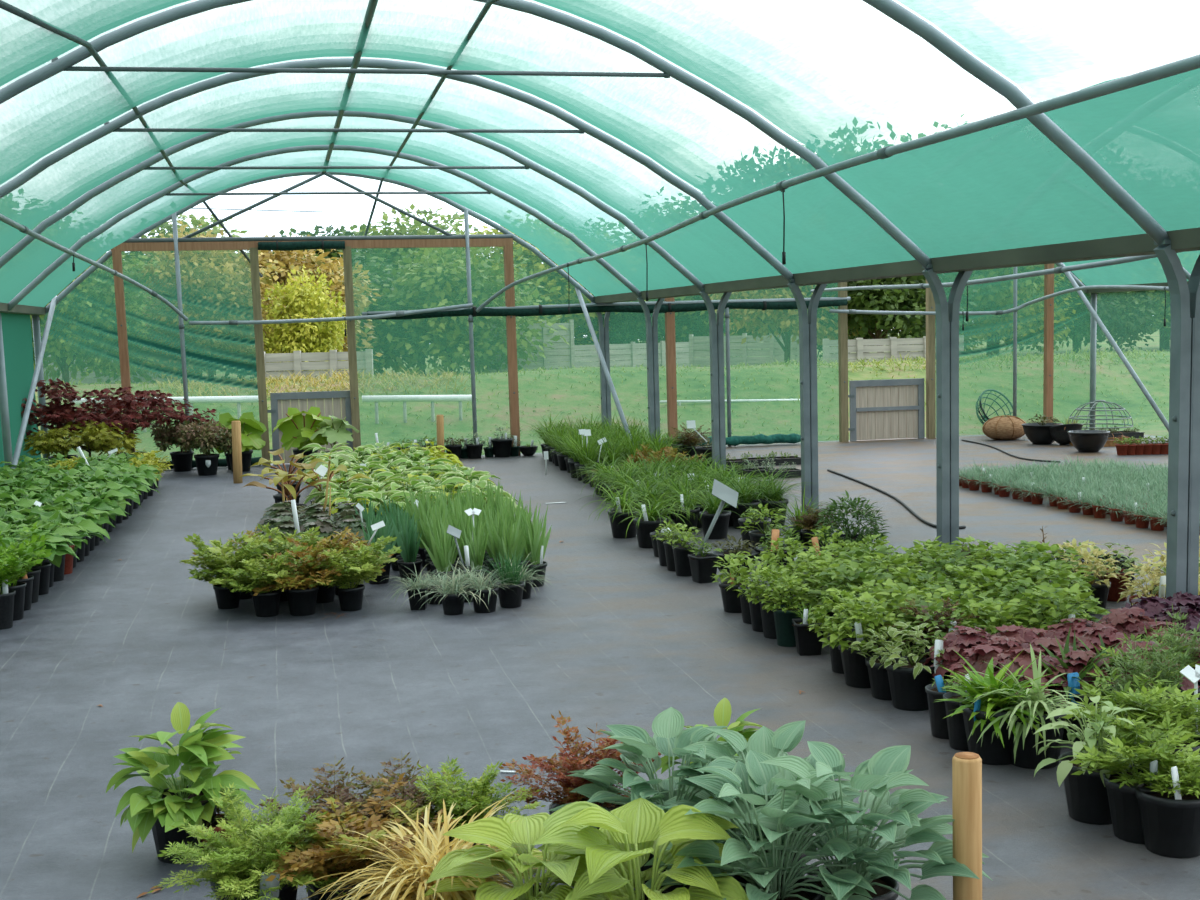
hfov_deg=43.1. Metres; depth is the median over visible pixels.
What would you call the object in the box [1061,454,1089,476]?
potted dianthus
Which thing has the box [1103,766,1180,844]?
pot
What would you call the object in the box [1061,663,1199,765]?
perennials
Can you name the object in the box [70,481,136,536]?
potted leafy plant
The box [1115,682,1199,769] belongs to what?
perennials
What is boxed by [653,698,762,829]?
potted leafy plant
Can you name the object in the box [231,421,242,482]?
wooden stake
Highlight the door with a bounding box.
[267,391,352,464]
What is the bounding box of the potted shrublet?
[813,490,890,555]
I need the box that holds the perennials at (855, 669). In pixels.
[819,591,903,687]
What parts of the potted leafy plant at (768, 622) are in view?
pot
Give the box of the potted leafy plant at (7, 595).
[0,542,43,629]
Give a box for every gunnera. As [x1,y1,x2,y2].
[213,412,266,471]
[272,406,334,469]
[307,415,359,452]
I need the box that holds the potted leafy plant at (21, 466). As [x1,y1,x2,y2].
[9,462,31,467]
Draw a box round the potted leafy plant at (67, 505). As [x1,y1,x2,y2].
[23,497,80,518]
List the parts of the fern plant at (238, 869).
pot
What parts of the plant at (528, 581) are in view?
pot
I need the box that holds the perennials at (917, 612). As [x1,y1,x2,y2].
[882,597,979,647]
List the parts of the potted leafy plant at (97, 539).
pot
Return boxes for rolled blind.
[258,240,344,250]
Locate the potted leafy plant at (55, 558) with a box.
[2,530,79,603]
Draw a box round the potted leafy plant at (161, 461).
[137,450,173,487]
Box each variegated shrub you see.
[150,411,210,471]
[174,417,231,475]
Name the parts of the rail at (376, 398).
leg, leg, leg, leg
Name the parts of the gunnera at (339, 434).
stem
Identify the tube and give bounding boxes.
[11,296,56,468]
[123,234,512,242]
[322,0,377,172]
[575,288,631,440]
[1062,263,1168,431]
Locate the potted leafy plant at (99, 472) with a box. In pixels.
[66,469,119,488]
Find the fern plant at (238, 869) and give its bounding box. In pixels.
[148,782,351,899]
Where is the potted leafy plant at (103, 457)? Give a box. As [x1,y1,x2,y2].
[74,454,115,465]
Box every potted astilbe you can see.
[179,531,273,608]
[193,527,273,598]
[201,806,240,850]
[208,545,313,616]
[228,522,323,600]
[252,536,356,615]
[254,757,410,899]
[258,773,457,899]
[285,527,364,602]
[292,536,401,610]
[302,531,393,594]
[329,751,479,873]
[359,510,401,583]
[499,711,660,828]
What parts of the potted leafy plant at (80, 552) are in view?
pot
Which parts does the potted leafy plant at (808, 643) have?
pot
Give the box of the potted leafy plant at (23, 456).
[18,455,50,464]
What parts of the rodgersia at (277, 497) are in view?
stem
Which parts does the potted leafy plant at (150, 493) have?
pot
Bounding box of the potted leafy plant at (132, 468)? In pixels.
[102,465,151,511]
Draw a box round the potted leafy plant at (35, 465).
[13,463,46,473]
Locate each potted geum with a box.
[779,548,848,616]
[792,553,873,635]
[806,561,902,627]
[826,545,910,588]
[832,578,913,638]
[848,553,932,602]
[858,583,956,655]
[874,565,945,620]
[886,542,963,584]
[889,600,983,682]
[903,549,979,589]
[905,572,985,618]
[924,584,1002,631]
[930,564,1001,606]
[933,535,1005,584]
[948,565,1034,619]
[953,542,1037,591]
[953,595,1038,645]
[968,550,1074,596]
[973,577,1068,628]
[988,540,1061,583]
[993,560,1103,624]
[997,583,1109,634]
[1005,541,1098,587]
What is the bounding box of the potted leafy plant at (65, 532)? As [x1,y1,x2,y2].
[15,522,91,586]
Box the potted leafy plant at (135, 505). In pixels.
[111,465,161,508]
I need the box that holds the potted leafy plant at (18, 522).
[2,512,43,532]
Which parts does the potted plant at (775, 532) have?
pot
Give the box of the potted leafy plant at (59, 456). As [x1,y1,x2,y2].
[37,453,75,464]
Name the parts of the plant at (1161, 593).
pot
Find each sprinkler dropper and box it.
[72,250,74,270]
[567,263,569,313]
[644,243,647,300]
[781,190,785,264]
[966,285,967,320]
[1164,287,1165,325]
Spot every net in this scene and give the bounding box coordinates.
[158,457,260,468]
[666,433,800,445]
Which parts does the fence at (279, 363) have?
slat panel, fence post, slat panel, fence post, slat panel, fence post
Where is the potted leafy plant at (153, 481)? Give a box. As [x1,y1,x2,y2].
[126,467,157,505]
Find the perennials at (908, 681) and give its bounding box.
[869,623,946,710]
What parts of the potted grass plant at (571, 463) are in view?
pot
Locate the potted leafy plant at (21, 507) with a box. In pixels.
[5,506,32,514]
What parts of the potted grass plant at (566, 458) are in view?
pot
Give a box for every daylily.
[569,450,626,494]
[574,452,634,497]
[577,452,639,501]
[578,459,647,504]
[581,483,662,537]
[584,452,656,496]
[590,469,668,508]
[591,464,658,500]
[603,455,667,476]
[603,475,688,517]
[608,456,671,482]
[608,473,689,512]
[608,494,699,547]
[616,453,656,471]
[620,448,679,483]
[629,467,681,491]
[631,482,704,522]
[635,459,685,488]
[639,467,706,515]
[642,447,697,482]
[644,453,682,471]
[645,450,698,472]
[649,476,713,510]
[650,485,709,531]
[655,481,711,528]
[656,465,708,519]
[657,462,710,488]
[661,449,711,472]
[661,464,716,483]
[662,466,723,486]
[665,446,732,473]
[673,457,743,478]
[674,463,728,498]
[676,469,747,499]
[678,466,762,496]
[681,476,738,509]
[686,456,730,475]
[692,453,755,480]
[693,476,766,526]
[694,460,770,488]
[695,461,751,478]
[708,472,771,494]
[717,463,764,487]
[722,474,789,497]
[730,470,792,500]
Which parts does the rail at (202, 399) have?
leg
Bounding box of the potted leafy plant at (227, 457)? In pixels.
[225,453,230,469]
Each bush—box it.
[69,237,243,384]
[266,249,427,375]
[455,284,598,370]
[566,295,708,361]
[638,296,767,363]
[736,311,888,359]
[854,296,983,351]
[910,266,1081,352]
[1002,271,1163,354]
[1097,290,1170,351]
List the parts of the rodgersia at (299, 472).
stem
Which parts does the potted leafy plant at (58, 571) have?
pot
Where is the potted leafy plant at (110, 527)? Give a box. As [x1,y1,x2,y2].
[82,482,138,531]
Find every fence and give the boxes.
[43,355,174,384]
[264,349,373,381]
[486,319,574,372]
[574,341,688,366]
[689,333,799,366]
[823,336,962,362]
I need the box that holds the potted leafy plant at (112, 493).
[70,489,130,540]
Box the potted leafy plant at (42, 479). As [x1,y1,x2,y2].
[35,477,78,490]
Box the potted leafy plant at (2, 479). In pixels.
[0,475,12,489]
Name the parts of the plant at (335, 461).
stem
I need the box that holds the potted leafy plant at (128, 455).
[116,455,140,462]
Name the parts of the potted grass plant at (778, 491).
pot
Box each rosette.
[1029,626,1129,742]
[1069,632,1148,703]
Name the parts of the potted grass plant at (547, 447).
pot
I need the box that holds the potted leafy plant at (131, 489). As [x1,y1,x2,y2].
[91,481,141,527]
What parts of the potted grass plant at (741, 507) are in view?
pot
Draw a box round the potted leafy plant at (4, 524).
[0,515,62,534]
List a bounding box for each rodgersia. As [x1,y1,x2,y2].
[239,460,325,503]
[243,468,334,507]
[250,448,327,493]
[288,461,370,505]
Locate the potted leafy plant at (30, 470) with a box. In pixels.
[10,468,33,476]
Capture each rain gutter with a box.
[0,302,45,314]
[594,227,1199,302]
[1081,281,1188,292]
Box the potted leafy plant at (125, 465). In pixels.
[122,464,160,501]
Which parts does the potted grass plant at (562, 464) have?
pot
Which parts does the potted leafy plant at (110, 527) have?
pot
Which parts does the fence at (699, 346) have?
fence post, slat panel, slat panel, fence post, slat panel, fence post, slat panel, fence post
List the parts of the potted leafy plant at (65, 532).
pot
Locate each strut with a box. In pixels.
[183,172,323,237]
[324,172,451,235]
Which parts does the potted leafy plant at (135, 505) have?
pot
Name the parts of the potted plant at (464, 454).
pot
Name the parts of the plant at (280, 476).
stem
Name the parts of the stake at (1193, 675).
rod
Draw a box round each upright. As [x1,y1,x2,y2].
[172,212,192,468]
[464,209,476,442]
[725,299,731,446]
[1013,267,1017,416]
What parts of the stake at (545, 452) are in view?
rod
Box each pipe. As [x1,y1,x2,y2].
[0,214,187,320]
[189,303,472,324]
[476,54,1199,311]
[811,252,1179,292]
[829,285,1168,314]
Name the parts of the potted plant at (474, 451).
pot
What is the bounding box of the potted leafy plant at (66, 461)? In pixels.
[51,460,76,468]
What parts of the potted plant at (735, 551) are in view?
pot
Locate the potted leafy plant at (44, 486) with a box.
[27,483,67,493]
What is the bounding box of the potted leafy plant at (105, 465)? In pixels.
[99,462,129,468]
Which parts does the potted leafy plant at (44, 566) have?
pot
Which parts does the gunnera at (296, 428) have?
stem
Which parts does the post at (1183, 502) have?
saddle plate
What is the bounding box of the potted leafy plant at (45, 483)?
[26,479,78,492]
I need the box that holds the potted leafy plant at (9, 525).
[0,523,32,537]
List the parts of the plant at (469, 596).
pot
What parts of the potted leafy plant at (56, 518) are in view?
pot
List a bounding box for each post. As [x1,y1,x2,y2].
[0,312,12,464]
[32,315,49,460]
[112,249,134,451]
[249,247,270,465]
[343,246,360,450]
[503,244,520,454]
[591,300,611,428]
[637,295,664,445]
[664,297,677,438]
[699,288,731,470]
[787,279,826,513]
[838,282,848,441]
[922,264,972,557]
[926,280,935,437]
[1043,263,1053,422]
[1089,293,1096,429]
[1153,240,1199,597]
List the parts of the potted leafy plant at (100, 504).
pot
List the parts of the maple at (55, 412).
stem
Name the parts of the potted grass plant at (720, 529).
pot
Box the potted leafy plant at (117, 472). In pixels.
[75,469,122,475]
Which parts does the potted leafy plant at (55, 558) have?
pot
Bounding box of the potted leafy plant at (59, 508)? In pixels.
[5,506,60,524]
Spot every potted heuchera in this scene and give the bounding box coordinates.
[923,625,997,682]
[949,635,1029,683]
[971,645,1069,705]
[983,625,1047,643]
[1024,637,1079,655]
[1042,617,1100,653]
[1047,650,1117,713]
[1076,625,1131,654]
[1091,607,1161,640]
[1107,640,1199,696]
[1109,596,1183,633]
[1129,621,1198,658]
[1151,605,1199,637]
[1161,591,1199,614]
[1183,642,1199,685]
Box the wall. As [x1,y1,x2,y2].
[0,313,40,466]
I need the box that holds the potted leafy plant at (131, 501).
[112,473,149,515]
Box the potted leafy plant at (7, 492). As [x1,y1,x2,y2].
[0,488,26,496]
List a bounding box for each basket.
[976,391,1010,424]
[982,415,1025,439]
[1068,400,1133,428]
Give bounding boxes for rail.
[72,396,258,431]
[362,395,471,423]
[660,399,799,405]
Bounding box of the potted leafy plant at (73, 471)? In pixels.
[37,468,90,483]
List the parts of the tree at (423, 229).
crown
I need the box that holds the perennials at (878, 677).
[848,621,924,700]
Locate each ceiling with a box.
[0,0,1199,306]
[1063,250,1199,285]
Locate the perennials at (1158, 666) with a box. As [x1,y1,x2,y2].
[1142,622,1190,727]
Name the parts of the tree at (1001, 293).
crown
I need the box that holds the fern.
[395,757,545,877]
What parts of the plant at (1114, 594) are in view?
pot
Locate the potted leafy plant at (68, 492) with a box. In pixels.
[41,490,78,499]
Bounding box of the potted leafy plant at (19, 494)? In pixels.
[15,493,27,505]
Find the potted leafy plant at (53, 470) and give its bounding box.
[41,468,92,477]
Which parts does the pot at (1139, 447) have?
pot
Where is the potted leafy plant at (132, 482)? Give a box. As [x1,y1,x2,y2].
[98,475,148,523]
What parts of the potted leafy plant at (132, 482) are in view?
pot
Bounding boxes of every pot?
[49,455,77,459]
[170,451,193,471]
[194,453,219,475]
[213,584,239,608]
[227,450,252,471]
[240,590,251,598]
[251,589,281,616]
[273,493,300,503]
[276,481,300,493]
[279,588,287,600]
[285,585,318,615]
[293,448,317,469]
[306,884,314,899]
[310,863,388,899]
[316,584,335,602]
[336,584,364,610]
[368,561,391,583]
[390,553,399,570]
[396,554,419,560]
[397,559,421,582]
[418,546,429,566]
[425,558,433,579]
[430,561,457,575]
[433,568,458,582]
[458,561,484,577]
[463,566,488,583]
[483,549,488,565]
[485,558,499,582]
[493,563,518,582]
[519,561,546,586]
[533,885,555,892]
[592,475,598,494]
[596,477,604,497]
[601,482,613,501]
[608,509,639,537]
[633,517,666,547]
[640,853,689,891]
[648,507,669,522]
[650,528,677,556]
[656,536,678,565]
[663,540,688,570]
[672,507,699,531]
[672,544,697,575]
[688,553,718,583]
[694,503,704,528]
[718,504,732,526]
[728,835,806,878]
[736,875,820,899]
[804,867,898,899]
[812,591,858,635]
[828,628,855,673]
[834,534,868,555]
[838,638,888,687]
[865,654,901,700]
[885,656,935,710]
[909,642,947,682]
[943,691,973,750]
[959,698,1010,764]
[960,477,968,487]
[967,479,979,490]
[980,480,992,492]
[993,483,998,494]
[997,485,1009,496]
[998,702,1066,768]
[1011,488,1022,499]
[1021,489,1031,501]
[1031,492,1044,503]
[1046,691,1097,742]
[1048,495,1059,506]
[1056,496,1068,508]
[1058,750,1130,824]
[1067,499,1081,512]
[1081,502,1093,514]
[1092,504,1107,517]
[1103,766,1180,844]
[1109,507,1124,521]
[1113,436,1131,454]
[1123,436,1135,454]
[1123,511,1135,523]
[1132,436,1147,454]
[1134,513,1150,527]
[1134,737,1199,769]
[1134,780,1199,857]
[1139,435,1152,454]
[1148,436,1164,454]
[1149,516,1164,530]
[1156,435,1168,453]
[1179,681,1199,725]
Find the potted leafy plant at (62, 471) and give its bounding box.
[54,469,68,475]
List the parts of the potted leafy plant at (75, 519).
pot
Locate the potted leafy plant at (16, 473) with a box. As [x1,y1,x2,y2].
[0,470,26,478]
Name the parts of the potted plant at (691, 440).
pot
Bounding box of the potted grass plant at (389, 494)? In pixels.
[376,494,414,512]
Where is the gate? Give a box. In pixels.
[848,378,924,440]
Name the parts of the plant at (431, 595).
pot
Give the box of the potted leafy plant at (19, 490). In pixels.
[2,488,56,506]
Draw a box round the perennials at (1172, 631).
[1161,605,1199,725]
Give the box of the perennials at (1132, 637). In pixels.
[1100,632,1199,687]
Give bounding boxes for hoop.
[0,0,931,269]
[0,58,794,282]
[0,111,704,291]
[8,145,640,310]
[45,172,593,313]
[862,0,1168,247]
[1054,263,1086,292]
[1182,266,1190,280]
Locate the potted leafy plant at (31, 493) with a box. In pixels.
[0,491,44,507]
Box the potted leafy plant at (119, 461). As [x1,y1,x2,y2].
[98,460,131,466]
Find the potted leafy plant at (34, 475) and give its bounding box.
[21,472,58,484]
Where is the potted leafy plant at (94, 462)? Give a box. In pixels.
[68,457,109,469]
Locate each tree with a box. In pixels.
[30,250,166,382]
[121,213,247,265]
[144,220,288,378]
[232,234,382,360]
[254,264,348,370]
[272,224,406,351]
[337,203,494,374]
[355,229,569,377]
[445,225,649,368]
[617,294,741,335]
[708,285,861,363]
[804,272,976,351]
[976,264,1043,344]
[1164,333,1169,348]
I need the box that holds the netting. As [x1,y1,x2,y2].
[31,247,1090,458]
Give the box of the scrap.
[137,886,159,897]
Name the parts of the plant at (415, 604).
pot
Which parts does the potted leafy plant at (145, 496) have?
pot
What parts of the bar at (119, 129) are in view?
rod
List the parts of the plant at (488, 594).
pot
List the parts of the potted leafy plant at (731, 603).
pot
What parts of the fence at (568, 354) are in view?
slat panel, slat panel, fence post, slat panel, fence post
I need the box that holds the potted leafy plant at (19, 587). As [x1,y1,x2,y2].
[0,537,52,620]
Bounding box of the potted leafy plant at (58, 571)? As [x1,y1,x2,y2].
[17,521,90,581]
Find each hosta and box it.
[300,443,351,462]
[301,452,333,469]
[301,462,363,481]
[303,459,361,472]
[303,478,374,503]
[304,463,369,488]
[305,481,368,502]
[309,472,356,494]
[310,453,360,469]
[318,491,380,508]
[319,485,376,505]
[322,476,352,488]
[328,446,367,456]
[331,497,381,513]
[332,477,359,491]
[333,446,379,463]
[337,454,389,468]
[340,461,383,473]
[340,474,409,492]
[343,463,386,473]
[345,469,381,477]
[348,452,370,463]
[348,478,385,488]
[349,473,400,484]
[350,480,395,496]
[353,492,411,515]
[354,441,400,451]
[354,489,405,515]
[358,444,397,459]
[359,447,392,460]
[363,450,411,467]
[364,469,385,477]
[368,464,425,477]
[371,450,396,459]
[371,459,416,473]
[373,471,424,487]
[374,469,426,486]
[375,468,421,483]
[381,474,418,493]
[381,480,439,495]
[382,485,436,504]
[383,447,423,459]
[383,450,432,462]
[387,487,450,500]
[388,440,421,453]
[388,490,450,503]
[389,445,418,452]
[389,449,434,476]
[390,457,433,470]
[392,450,425,459]
[403,458,453,472]
[403,475,452,482]
[405,441,440,452]
[405,467,442,475]
[406,475,468,495]
[406,479,445,491]
[407,470,446,482]
[421,801,635,899]
[422,460,470,476]
[422,472,444,480]
[423,445,453,459]
[425,491,477,504]
[427,448,458,459]
[427,450,459,463]
[428,454,462,463]
[428,457,462,470]
[429,464,484,479]
[429,483,461,496]
[431,483,463,506]
[435,470,475,482]
[435,471,493,489]
[439,467,500,489]
[440,475,515,502]
[453,479,494,499]
[461,480,517,501]
[461,487,520,511]
[523,798,747,899]
[548,707,746,891]
[635,750,886,899]
[661,720,878,878]
[720,741,992,899]
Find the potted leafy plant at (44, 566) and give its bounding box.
[5,529,78,594]
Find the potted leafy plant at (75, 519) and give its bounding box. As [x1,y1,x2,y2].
[54,511,109,567]
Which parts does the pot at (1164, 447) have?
pot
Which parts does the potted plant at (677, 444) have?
pot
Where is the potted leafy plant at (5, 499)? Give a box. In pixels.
[3,498,17,502]
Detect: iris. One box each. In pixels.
[353,504,374,528]
[354,499,376,520]
[358,512,386,529]
[361,498,381,520]
[361,511,392,536]
[376,498,403,522]
[381,504,414,570]
[388,504,411,525]
[389,508,419,535]
[392,511,419,560]
[394,511,421,582]
[402,488,422,517]
[404,487,438,553]
[405,484,439,517]
[412,507,432,566]
[416,487,447,554]
[419,516,458,582]
[420,495,456,558]
[420,503,455,558]
[422,508,448,579]
[430,514,464,575]
[431,483,460,501]
[434,488,456,514]
[435,488,457,508]
[438,491,472,521]
[441,499,465,549]
[447,504,478,561]
[450,495,474,522]
[451,481,480,508]
[451,498,485,568]
[453,489,483,509]
[457,507,487,577]
[460,515,489,583]
[462,490,492,528]
[463,486,492,509]
[474,498,494,527]
[475,504,494,539]
[477,481,505,523]
[479,504,512,558]
[482,505,508,565]
[482,508,508,582]
[486,481,503,505]
[488,495,514,517]
[489,509,527,582]
[493,486,515,512]
[498,489,531,518]
[499,497,532,527]
[508,504,543,577]
[509,495,540,530]
[514,506,551,586]
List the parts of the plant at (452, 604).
pot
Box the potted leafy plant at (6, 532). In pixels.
[0,528,19,547]
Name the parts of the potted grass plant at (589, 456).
pot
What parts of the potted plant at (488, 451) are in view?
pot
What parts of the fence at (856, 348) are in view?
fence post, slat panel, fence post, slat panel, fence post, slat panel, fence post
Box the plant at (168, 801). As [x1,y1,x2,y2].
[106,702,259,863]
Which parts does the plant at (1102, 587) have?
pot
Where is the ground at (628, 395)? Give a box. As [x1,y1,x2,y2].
[35,329,1169,463]
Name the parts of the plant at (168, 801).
pot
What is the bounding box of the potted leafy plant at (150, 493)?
[133,459,162,495]
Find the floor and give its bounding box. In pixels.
[0,430,1199,899]
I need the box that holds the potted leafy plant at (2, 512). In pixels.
[0,507,30,523]
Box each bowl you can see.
[1022,414,1062,444]
[1049,422,1082,444]
[1067,430,1109,452]
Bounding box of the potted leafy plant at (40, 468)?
[29,467,68,473]
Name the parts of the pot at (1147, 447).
pot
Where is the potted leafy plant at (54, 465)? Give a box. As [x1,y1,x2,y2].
[46,461,73,469]
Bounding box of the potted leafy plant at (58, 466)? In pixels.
[36,463,67,473]
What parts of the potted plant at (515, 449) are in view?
pot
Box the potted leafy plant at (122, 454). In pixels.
[113,452,144,462]
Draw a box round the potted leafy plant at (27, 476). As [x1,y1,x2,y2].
[11,473,53,489]
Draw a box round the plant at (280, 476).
[262,472,303,502]
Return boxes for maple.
[21,378,127,459]
[23,420,140,460]
[55,387,217,462]
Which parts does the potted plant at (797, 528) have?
pot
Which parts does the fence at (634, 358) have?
slat panel, slat panel, fence post, slat panel, fence post, slat panel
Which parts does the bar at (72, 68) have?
rod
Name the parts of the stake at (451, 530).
rod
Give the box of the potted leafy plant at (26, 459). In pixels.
[0,456,40,467]
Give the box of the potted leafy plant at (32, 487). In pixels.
[0,482,44,493]
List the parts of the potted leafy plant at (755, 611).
pot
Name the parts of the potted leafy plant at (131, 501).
pot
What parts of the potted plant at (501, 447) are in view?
pot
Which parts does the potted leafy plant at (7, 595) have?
pot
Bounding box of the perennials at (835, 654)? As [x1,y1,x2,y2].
[807,588,880,673]
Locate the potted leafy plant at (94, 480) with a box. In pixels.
[48,476,107,488]
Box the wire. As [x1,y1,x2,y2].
[191,208,324,211]
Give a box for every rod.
[0,0,262,276]
[364,0,498,235]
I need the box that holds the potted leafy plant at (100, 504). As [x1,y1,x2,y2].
[42,496,126,555]
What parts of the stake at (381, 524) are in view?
rod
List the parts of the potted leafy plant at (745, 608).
pot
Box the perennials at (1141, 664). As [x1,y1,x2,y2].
[1103,639,1151,722]
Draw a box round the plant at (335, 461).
[299,453,362,515]
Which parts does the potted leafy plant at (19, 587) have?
pot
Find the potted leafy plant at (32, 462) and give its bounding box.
[28,460,63,469]
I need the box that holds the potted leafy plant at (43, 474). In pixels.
[17,474,48,486]
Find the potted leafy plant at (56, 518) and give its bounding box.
[26,510,105,574]
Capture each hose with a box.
[827,469,965,528]
[962,439,1059,462]
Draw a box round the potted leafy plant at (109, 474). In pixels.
[104,472,158,519]
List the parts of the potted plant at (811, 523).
pot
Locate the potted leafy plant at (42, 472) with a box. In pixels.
[27,470,53,479]
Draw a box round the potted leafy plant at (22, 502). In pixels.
[0,498,44,515]
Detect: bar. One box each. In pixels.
[51,57,669,77]
[104,121,583,133]
[144,166,528,169]
[165,191,490,195]
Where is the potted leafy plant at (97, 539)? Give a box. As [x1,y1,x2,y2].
[74,498,130,545]
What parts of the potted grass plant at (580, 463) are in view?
pot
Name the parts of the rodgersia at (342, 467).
stem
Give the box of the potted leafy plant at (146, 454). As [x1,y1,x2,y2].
[131,450,167,490]
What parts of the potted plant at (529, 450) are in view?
pot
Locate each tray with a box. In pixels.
[726,453,749,466]
[726,459,749,466]
[726,461,758,475]
[727,466,758,475]
[739,457,780,477]
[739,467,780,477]
[744,452,776,466]
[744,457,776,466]
[762,462,800,477]
[762,468,800,477]
[767,451,800,465]
[767,456,800,465]
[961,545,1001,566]
[1069,434,1139,446]
[1084,425,1144,437]
[1108,430,1144,437]
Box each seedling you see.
[653,520,681,565]
[657,523,692,570]
[667,524,706,575]
[687,540,722,583]
[925,675,965,738]
[941,672,977,750]
[1040,526,1054,570]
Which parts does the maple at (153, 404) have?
stem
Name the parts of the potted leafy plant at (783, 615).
pot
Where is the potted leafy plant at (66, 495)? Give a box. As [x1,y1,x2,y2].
[32,493,78,505]
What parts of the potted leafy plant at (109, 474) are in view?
pot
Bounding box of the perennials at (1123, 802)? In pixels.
[1069,710,1199,844]
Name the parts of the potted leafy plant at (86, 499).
pot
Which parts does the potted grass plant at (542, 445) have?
pot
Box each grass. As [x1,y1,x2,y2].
[151,368,469,397]
[764,347,1168,373]
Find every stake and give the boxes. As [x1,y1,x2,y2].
[77,446,89,465]
[103,448,117,462]
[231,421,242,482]
[291,500,300,538]
[314,465,327,489]
[356,503,364,521]
[367,521,384,544]
[436,415,443,455]
[446,525,465,571]
[464,508,480,556]
[464,546,469,565]
[544,451,548,474]
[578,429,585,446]
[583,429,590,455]
[597,437,606,461]
[686,420,706,441]
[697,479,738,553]
[952,752,981,899]
[1180,665,1199,730]
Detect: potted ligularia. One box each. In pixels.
[254,503,301,531]
[261,500,301,519]
[262,509,298,528]
[262,518,287,538]
[263,519,302,540]
[276,516,300,536]
[298,503,335,526]
[299,503,332,521]
[299,510,338,532]
[301,517,335,540]
[303,519,341,545]
[331,503,355,521]
[332,514,366,542]
[333,505,359,526]
[333,520,367,542]
[334,501,355,508]
[334,510,359,529]
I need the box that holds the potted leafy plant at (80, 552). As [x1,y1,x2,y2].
[41,505,114,561]
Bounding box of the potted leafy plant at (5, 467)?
[1,466,17,478]
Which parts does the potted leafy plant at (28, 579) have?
pot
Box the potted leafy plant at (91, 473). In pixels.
[64,470,106,482]
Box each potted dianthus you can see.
[959,466,965,485]
[959,466,978,487]
[960,468,984,490]
[964,459,987,484]
[971,468,1001,492]
[979,465,1004,476]
[981,470,1010,494]
[983,466,1015,480]
[988,476,1014,496]
[989,461,1009,474]
[995,467,1019,490]
[1002,476,1030,499]
[1003,469,1029,485]
[1005,463,1022,479]
[1007,466,1030,477]
[1009,461,1028,470]
[1011,464,1039,480]
[1012,476,1045,501]
[1014,461,1035,472]
[1014,470,1038,487]
[1014,474,1046,487]
[1020,463,1046,479]
[1020,480,1046,503]
[1028,466,1053,480]
[1030,459,1061,472]
[1033,470,1065,493]
[1033,477,1072,506]
[1038,472,1073,494]
[1040,470,1078,487]
[1042,458,1060,470]
[1043,462,1067,473]
[1046,464,1070,480]
[1046,484,1077,508]
[1053,461,1073,472]
[1056,469,1075,483]
[1060,485,1082,512]
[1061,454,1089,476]
[1062,465,1092,480]
[1062,475,1082,488]
[1064,481,1083,496]
[1064,485,1109,514]
[1067,476,1094,491]
[1070,458,1092,470]
[1070,473,1090,483]
[1071,479,1099,499]
[1076,469,1100,484]
[1079,456,1105,469]
[1080,485,1110,500]
[1081,488,1118,517]
[1083,472,1115,486]
[1084,459,1111,474]
[1086,479,1108,492]
[1087,459,1113,472]
[1088,467,1113,478]
[1088,470,1116,485]
[1092,462,1121,474]
[1093,481,1120,498]
[1098,487,1125,513]
[1099,460,1125,469]
[1099,475,1126,492]
[1099,488,1141,516]
[1100,467,1126,480]
[1100,482,1137,501]
[1102,496,1133,521]
[1103,474,1125,488]
[1109,460,1137,473]
[1109,470,1137,484]
[1112,479,1138,495]
[1113,474,1141,490]
[1114,495,1146,523]
[1117,459,1148,471]
[1118,484,1154,501]
[1119,480,1158,496]
[1120,465,1136,479]
[1120,501,1156,527]
[1121,469,1152,482]
[1121,495,1149,512]
[1124,475,1160,494]
[1127,472,1155,488]
[1129,488,1162,509]
[1134,464,1164,475]
[1135,468,1157,478]
[1135,476,1167,495]
[1137,459,1161,470]
[1139,491,1167,506]
[1140,500,1166,530]
[1141,494,1166,513]
[1143,470,1164,485]
[1144,478,1167,490]
[1146,459,1166,474]
[1147,489,1165,498]
[1149,467,1167,483]
[1150,484,1167,493]
[1152,498,1166,526]
[1152,503,1166,525]
[1156,469,1167,488]
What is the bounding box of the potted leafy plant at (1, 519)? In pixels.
[0,518,16,533]
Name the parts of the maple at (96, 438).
stem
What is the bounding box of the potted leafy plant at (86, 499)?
[47,494,114,550]
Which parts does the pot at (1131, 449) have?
pot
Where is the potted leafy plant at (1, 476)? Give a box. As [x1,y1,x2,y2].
[0,472,28,480]
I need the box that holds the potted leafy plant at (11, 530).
[0,526,29,540]
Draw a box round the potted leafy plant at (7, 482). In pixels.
[0,479,48,491]
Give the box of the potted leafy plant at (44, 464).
[19,463,50,469]
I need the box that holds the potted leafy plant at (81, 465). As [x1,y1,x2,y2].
[74,464,94,469]
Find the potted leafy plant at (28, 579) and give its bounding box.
[0,522,51,610]
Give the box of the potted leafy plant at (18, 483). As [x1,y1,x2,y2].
[10,480,24,488]
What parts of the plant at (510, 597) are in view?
pot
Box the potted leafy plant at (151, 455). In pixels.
[128,454,165,472]
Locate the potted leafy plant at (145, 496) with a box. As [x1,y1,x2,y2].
[129,460,160,499]
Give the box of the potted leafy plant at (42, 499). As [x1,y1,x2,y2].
[0,492,53,507]
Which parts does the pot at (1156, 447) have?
pot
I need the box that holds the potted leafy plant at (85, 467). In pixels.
[79,465,123,476]
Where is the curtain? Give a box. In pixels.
[362,297,850,319]
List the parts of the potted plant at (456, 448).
pot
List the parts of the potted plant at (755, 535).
pot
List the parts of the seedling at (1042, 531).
stem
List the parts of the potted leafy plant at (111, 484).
pot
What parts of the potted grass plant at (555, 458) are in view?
pot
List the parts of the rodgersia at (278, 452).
stem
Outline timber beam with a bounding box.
[111,238,512,251]

